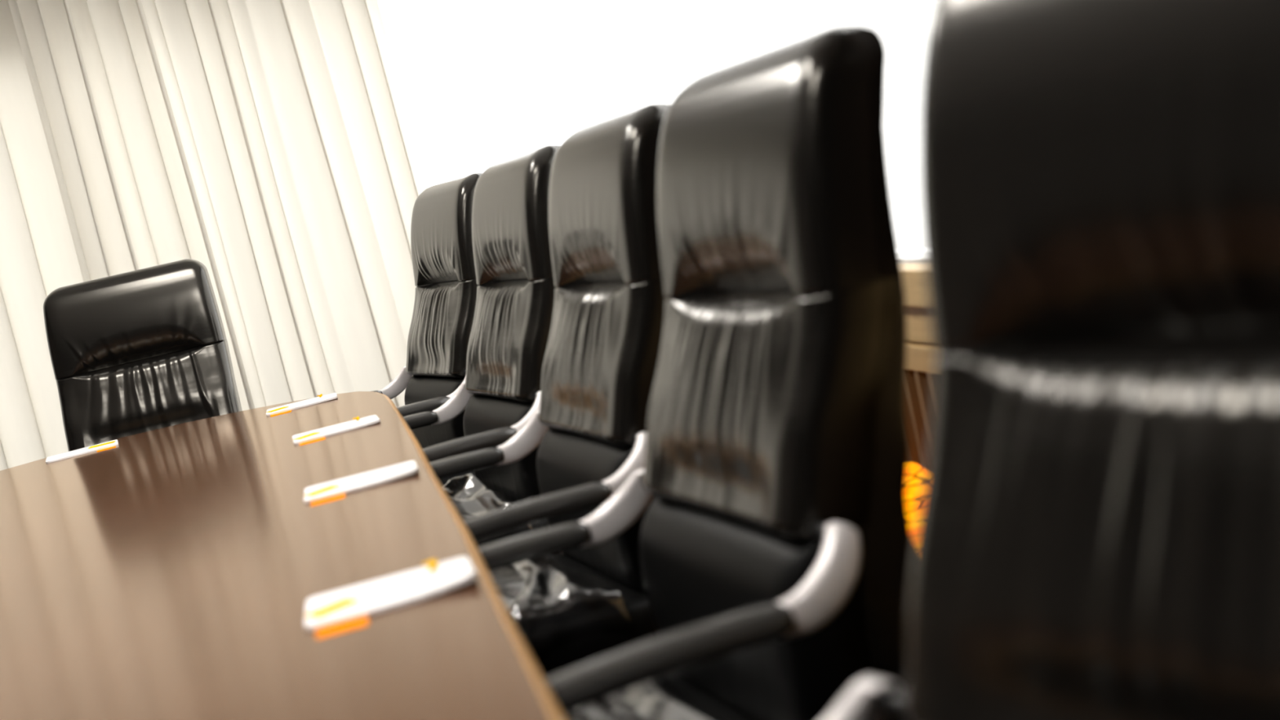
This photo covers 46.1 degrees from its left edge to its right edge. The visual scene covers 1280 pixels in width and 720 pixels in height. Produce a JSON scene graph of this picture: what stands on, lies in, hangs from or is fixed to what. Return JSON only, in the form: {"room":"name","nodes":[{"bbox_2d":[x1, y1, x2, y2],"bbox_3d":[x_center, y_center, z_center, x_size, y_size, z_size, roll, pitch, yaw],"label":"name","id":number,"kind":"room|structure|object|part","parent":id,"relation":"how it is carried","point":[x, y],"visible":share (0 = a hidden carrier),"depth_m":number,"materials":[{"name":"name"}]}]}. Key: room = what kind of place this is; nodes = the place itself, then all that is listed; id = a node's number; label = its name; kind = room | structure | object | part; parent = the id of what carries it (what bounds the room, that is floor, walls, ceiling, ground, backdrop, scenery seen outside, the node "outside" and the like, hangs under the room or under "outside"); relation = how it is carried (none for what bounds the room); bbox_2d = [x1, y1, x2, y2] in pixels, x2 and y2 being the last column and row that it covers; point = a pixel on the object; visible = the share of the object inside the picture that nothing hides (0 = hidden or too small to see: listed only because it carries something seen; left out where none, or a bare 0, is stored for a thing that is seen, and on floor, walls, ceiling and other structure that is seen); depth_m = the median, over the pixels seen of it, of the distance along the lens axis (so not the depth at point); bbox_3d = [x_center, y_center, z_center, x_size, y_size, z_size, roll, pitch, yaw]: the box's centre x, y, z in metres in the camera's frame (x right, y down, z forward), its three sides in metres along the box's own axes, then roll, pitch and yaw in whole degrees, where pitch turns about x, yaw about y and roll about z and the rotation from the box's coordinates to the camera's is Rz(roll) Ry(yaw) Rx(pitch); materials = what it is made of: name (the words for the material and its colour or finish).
{"room":"conference room","nodes":[
{"label":"conference room","id":0,"kind":"room"},
{"bbox_3d":[-1.082,1.299,1.689,4.900,0.100,9.250,-14,7,-13],"label":"floor","id":1,"kind":"structure","parent":0,"visible":0},
{"bbox_2d":[43,258,242,451],"bbox_3d":[-1.542,0.339,4.774,0.803,1.242,0.775,-14,7,-7],"label":"leather chair","id":2,"kind":"object","parent":1,"relation":"on","point":[146,349],"visible":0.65,"depth_m":4.95,"materials":[{"name":"black leather"}]},
{"bbox_2d":[43,258,226,379],"bbox_3d":[-1.692,-0.145,5.012,0.556,0.292,0.157,-14,7,-7],"label":"cushion","id":3,"kind":"object","parent":2,"relation":"on","point":[100,327],"depth_m":4.97,"materials":[{"name":"black leather"}]},
{"bbox_2d":[56,339,241,451],"bbox_3d":[-1.619,0.132,4.972,0.556,0.266,0.200,-14,7,-7],"label":"lumbar cushion","id":4,"kind":"object","parent":2,"relation":"on","point":[113,399],"depth_m":4.92,"materials":[{"name":"black leather"}]},
{"bbox_2d":[0,391,564,719],"bbox_3d":[-0.822,0.761,2.015,1.533,0.750,5.460,-14,7,-13],"label":"conference table","id":5,"kind":"object","parent":1,"relation":"on","point":[171,572],"visible":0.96,"depth_m":2.07,"materials":[{"name":"brown wood"}]},
{"bbox_2d":[45,440,118,463],"bbox_3d":[-1.628,0.268,4.395,0.203,0.007,0.192,-15,7,-19],"label":"notepad","id":6,"kind":"object","parent":5,"relation":"on","point":[111,444],"visible":1,"depth_m":4.38,"materials":[{"name":"white paper"}]},
{"bbox_2d":[266,392,337,417],"bbox_3d":[-0.969,0.125,4.312,0.203,0.011,0.201,-14,7,-11],"label":"notepad","id":7,"kind":"object","parent":5,"relation":"on","point":[287,408],"visible":1,"depth_m":4.29,"materials":[{"name":"white paper"}]},
{"bbox_2d":[292,414,380,445],"bbox_3d":[-0.712,0.161,3.526,0.203,0.011,0.201,-14,7,-13],"label":"notepad","id":8,"kind":"object","parent":5,"relation":"on","point":[319,434],"visible":1,"depth_m":3.51,"materials":[{"name":"white paper"}]},
{"bbox_2d":[303,460,418,506],"bbox_3d":[-0.494,0.215,2.665,0.203,0.011,0.192,-14,7,-10],"label":"notepad","id":9,"kind":"object","parent":5,"relation":"on","point":[335,490],"visible":1,"depth_m":2.65,"materials":[{"name":"white paper"}]},
{"bbox_2d":[304,556,476,639],"bbox_3d":[-0.296,0.274,1.784,0.203,0.015,0.202,-14,7,-10],"label":"notepad","id":10,"kind":"object","parent":5,"relation":"on","point":[348,608],"visible":1,"depth_m":1.78,"materials":[{"name":"white paper"}]},
{"bbox_2d":[369,173,481,500],"bbox_3d":[-0.718,0.169,4.436,0.775,1.286,0.704,-16,7,-25],"label":"leather chair","id":11,"kind":"object","parent":1,"relation":"on","point":[443,265],"visible":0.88,"depth_m":4.41,"materials":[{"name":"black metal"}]},
{"bbox_2d":[404,375,465,448],"bbox_3d":[-0.574,0.174,4.507,0.123,0.257,0.488,-16,7,-25],"label":"cushion","id":12,"kind":"object","parent":11,"relation":"on","point":[419,388],"depth_m":4.45,"materials":[{"name":"black leather"}]},
{"bbox_2d":[405,278,478,377],"bbox_3d":[-0.570,-0.097,4.507,0.200,0.266,0.488,-16,7,-25],"label":"lumbar cushion","id":13,"kind":"object","parent":11,"relation":"on","point":[441,326],"depth_m":4.42,"materials":[{"name":"black leather"}]},
{"bbox_2d":[410,173,481,286],"bbox_3d":[-0.568,-0.387,4.506,0.157,0.292,0.488,-16,7,-25],"label":"cushion","id":14,"kind":"object","parent":11,"relation":"on","point":[442,242],"depth_m":4.41,"materials":[{"name":"black leather"}]},
{"bbox_3d":[-0.768,0.405,4.413,0.550,0.127,0.544,-16,7,-25],"label":"seat","id":15,"kind":"part","parent":11,"relation":"part of","materials":[{"name":"black leather"}]},
{"bbox_2d":[403,145,560,555],"bbox_3d":[-0.449,0.210,3.585,0.775,1.286,0.704,-16,7,-22],"label":"leather chair","id":16,"kind":"object","parent":1,"relation":"on","point":[500,393],"visible":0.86,"depth_m":3.52,"materials":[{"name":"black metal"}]},
{"bbox_2d":[442,473,513,519],"bbox_3d":[-0.519,0.366,3.528,0.400,0.128,0.536,-16,7,-22],"label":"plastic cover","id":17,"kind":"object","parent":16,"relation":"on","point":[470,483],"visible":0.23,"depth_m":3.58,"materials":[{"name":"plastic"}]},
{"bbox_2d":[462,394,541,502],"bbox_3d":[-0.302,0.216,3.647,0.123,0.257,0.488,-16,7,-22],"label":"cushion","id":18,"kind":"object","parent":16,"relation":"on","point":[517,481],"depth_m":3.56,"materials":[{"name":"black leather"}]},
{"bbox_3d":[-0.502,0.447,3.568,0.550,0.127,0.544,-16,7,-22],"label":"seat","id":19,"kind":"part","parent":16,"relation":"part of","materials":[{"name":"black leather"}]},
{"bbox_2d":[464,276,556,401],"bbox_3d":[-0.297,-0.056,3.643,0.200,0.266,0.488,-16,7,-22],"label":"lumbar cushion","id":20,"kind":"object","parent":16,"relation":"on","point":[509,335],"depth_m":3.53,"materials":[{"name":"black leather"}]},
{"bbox_2d":[471,145,559,284],"bbox_3d":[-0.292,-0.345,3.638,0.157,0.292,0.488,-16,7,-22],"label":"cushion","id":21,"kind":"object","parent":16,"relation":"on","point":[510,230],"depth_m":3.52,"materials":[{"name":"black leather"}]},
{"bbox_2d":[429,102,670,679],"bbox_3d":[-0.215,0.259,2.738,0.775,1.286,0.704,-15,7,-19],"label":"leather chair","id":22,"kind":"object","parent":1,"relation":"on","point":[600,366],"visible":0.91,"depth_m":2.61,"materials":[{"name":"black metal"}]},
{"bbox_2d":[488,555,619,609],"bbox_3d":[-0.286,0.424,2.687,0.399,0.111,0.534,-15,7,-19],"label":"plastic cover","id":23,"kind":"object","parent":22,"relation":"on","point":[526,571],"visible":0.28,"depth_m":2.61,"materials":[{"name":"plastic"}]},
{"bbox_3d":[-0.270,0.495,2.725,0.550,0.127,0.544,-15,7,-19],"label":"seat","id":24,"kind":"part","parent":22,"relation":"part of","materials":[{"name":"black leather"}]},
{"bbox_2d":[536,427,655,591],"bbox_3d":[-0.066,0.265,2.794,0.123,0.257,0.488,-15,7,-19],"label":"cushion","id":25,"kind":"object","parent":22,"relation":"on","point":[567,458],"depth_m":2.71,"materials":[{"name":"black leather"}]},
{"bbox_2d":[538,277,667,445],"bbox_3d":[-0.059,-0.007,2.787,0.200,0.266,0.488,-15,7,-19],"label":"lumbar cushion","id":26,"kind":"object","parent":22,"relation":"on","point":[600,366],"depth_m":2.66,"materials":[{"name":"black leather"}]},
{"bbox_2d":[548,102,670,287],"bbox_3d":[-0.053,-0.297,2.779,0.157,0.292,0.488,-15,7,-19],"label":"cushion","id":27,"kind":"object","parent":22,"relation":"on","point":[603,220],"depth_m":2.65,"materials":[{"name":"black leather"}]},
{"bbox_2d":[476,24,913,719],"bbox_3d":[-0.010,0.316,1.871,0.775,1.286,0.704,-15,7,-20],"label":"leather chair","id":28,"kind":"object","parent":1,"relation":"on","point":[776,547],"visible":1,"depth_m":1.73,"materials":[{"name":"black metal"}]},
{"bbox_2d":[563,675,721,719],"bbox_3d":[-0.081,0.481,1.819,0.399,0.112,0.534,-15,7,-20],"label":"plastic cover","id":29,"kind":"object","parent":28,"relation":"on","point":[635,708],"visible":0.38,"depth_m":1.88,"materials":[{"name":"plastic"}]},
{"bbox_3d":[-0.065,0.552,1.858,0.550,0.127,0.544,-15,7,-20],"label":"seat","id":30,"kind":"part","parent":28,"relation":"part of","materials":[{"name":"black leather"}]},
{"bbox_2d":[639,496,875,719],"bbox_3d":[0.139,0.322,1.928,0.123,0.257,0.488,-15,7,-20],"label":"cushion","id":31,"kind":"object","parent":28,"relation":"on","point":[700,563],"depth_m":1.79,"materials":[{"name":"black leather"}]},
{"bbox_2d":[642,275,897,540],"bbox_3d":[0.146,0.050,1.922,0.200,0.266,0.488,-15,7,-20],"label":"lumbar cushion","id":32,"kind":"object","parent":28,"relation":"on","point":[773,410],"depth_m":1.74,"materials":[{"name":"black leather"}]},
{"bbox_2d":[657,24,893,297],"bbox_3d":[0.151,-0.239,1.914,0.157,0.292,0.488,-15,7,-20],"label":"cushion","id":33,"kind":"object","parent":28,"relation":"on","point":[773,179],"depth_m":1.74,"materials":[{"name":"black leather"}]},
{"bbox_3d":[0.193,0.067,1.940,0.235,0.905,0.482,-15,7,-20],"label":"backrest","id":34,"kind":"part","parent":28,"relation":"part of","materials":[{"name":"black leather"}]},
{"bbox_2d":[905,462,925,546],"bbox_3d":[0.552,0.458,3.026,0.196,0.495,0.196,-14,7,-13],"label":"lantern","id":35,"kind":"object","parent":1,"relation":"on","point":[915,477],"visible":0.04,"depth_m":2.92,"materials":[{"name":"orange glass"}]},
{"bbox_2d":[901,263,937,468],"bbox_3d":[0.948,0.304,1.944,0.068,0.871,8.350,-14,7,-13],"label":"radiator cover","id":36,"kind":"object","parent":1,"relation":"on","point":[919,375],"visible":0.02,"depth_m":3.11,"materials":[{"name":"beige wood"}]},
{"bbox_2d":[904,369,933,468],"bbox_3d":[0.965,0.379,1.963,0.042,0.595,8.330,-14,7,-13],"label":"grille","id":37,"kind":"object","parent":36,"relation":"attached to","point":[919,384],"depth_m":3.18,"materials":[{"name":"brown wood"}]},
{"bbox_3d":[0.899,0.065,1.917,0.058,0.053,8.350,-14,7,-13],"label":"rail","id":38,"kind":"part","parent":36,"relation":"part of","materials":[{"name":"beige wood"}]},
{"bbox_2d":[823,0,1279,719],"bbox_3d":[0.218,0.389,0.831,0.775,1.286,0.704,-17,8,-29],"label":"leather chair","id":39,"kind":"object","parent":1,"relation":"on","point":[1097,537],"visible":1,"depth_m":0.94,"materials":[{"name":"black leather"}]},
{"bbox_2d":[903,333,1279,719],"bbox_3d":[0.358,0.123,0.915,0.200,0.266,0.488,-17,8,-29],"label":"lumbar cushion","id":40,"kind":"object","parent":39,"relation":"on","point":[1097,537],"depth_m":0.94,"materials":[{"name":"black leather"}]},
{"bbox_2d":[918,0,1279,353],"bbox_3d":[0.358,-0.167,0.918,0.157,0.292,0.488,-17,8,-29],"label":"cushion","id":41,"kind":"object","parent":39,"relation":"on","point":[1095,176],"depth_m":0.95,"materials":[{"name":"black leather"}]},
{"bbox_3d":[-2.514,-0.334,5.875,4.500,2.720,0.150,-14,7,-13],"label":"wall","id":42,"kind":"structure","parent":0,"visible":0},
{"bbox_2d":[377,0,391,3],"bbox_3d":[-2.311,-0.242,5.923,4.260,1.840,0.070,-14,7,-13],"label":"window","id":43,"kind":"structure","parent":42,"relation":"in","point":[379,1],"depth_m":6.18,"materials":[{"name":"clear glass"}]},
{"bbox_3d":[0.781,-0.635,2.128,0.150,2.720,9.000,-14,7,-13],"label":"wall","id":44,"kind":"structure","parent":0,"visible":0},
{"bbox_2d":[899,252,924,263],"bbox_3d":[0.102,-1.085,4.413,0.070,1.640,4.010,-14,7,-13],"label":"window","id":45,"kind":"structure","parent":44,"relation":"in","point":[906,257],"depth_m":3.25,"materials":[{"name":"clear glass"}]},
{"bbox_3d":[-1.704,-1.432,1.361,4.900,0.100,9.250,-14,7,-13],"label":"ceiling","id":46,"kind":"structure","parent":0,"visible":0},
{"bbox_3d":[-2.827,-1.592,5.505,4.250,0.024,0.024,-14,7,-13],"label":"rail","id":47,"kind":"object","parent":46,"relation":"attached to","visible":0},
{"bbox_2d":[0,0,83,471],"bbox_3d":[-3.287,-0.089,5.495,2.562,2.645,0.092,-14,7,-13],"label":"curtain","id":48,"kind":"object","parent":47,"relation":"hanging from","point":[38,257],"visible":0.3,"depth_m":5.76,"materials":[{"name":"white fabric"}]},
{"bbox_2d":[8,0,427,410],"bbox_3d":[-1.465,-0.547,5.850,1.422,2.645,0.090,-14,7,-13],"label":"curtain","id":49,"kind":"object","parent":47,"relation":"hanging from","point":[269,145],"visible":0.61,"depth_m":5.86,"materials":[{"name":"white fabric"}]}
]}

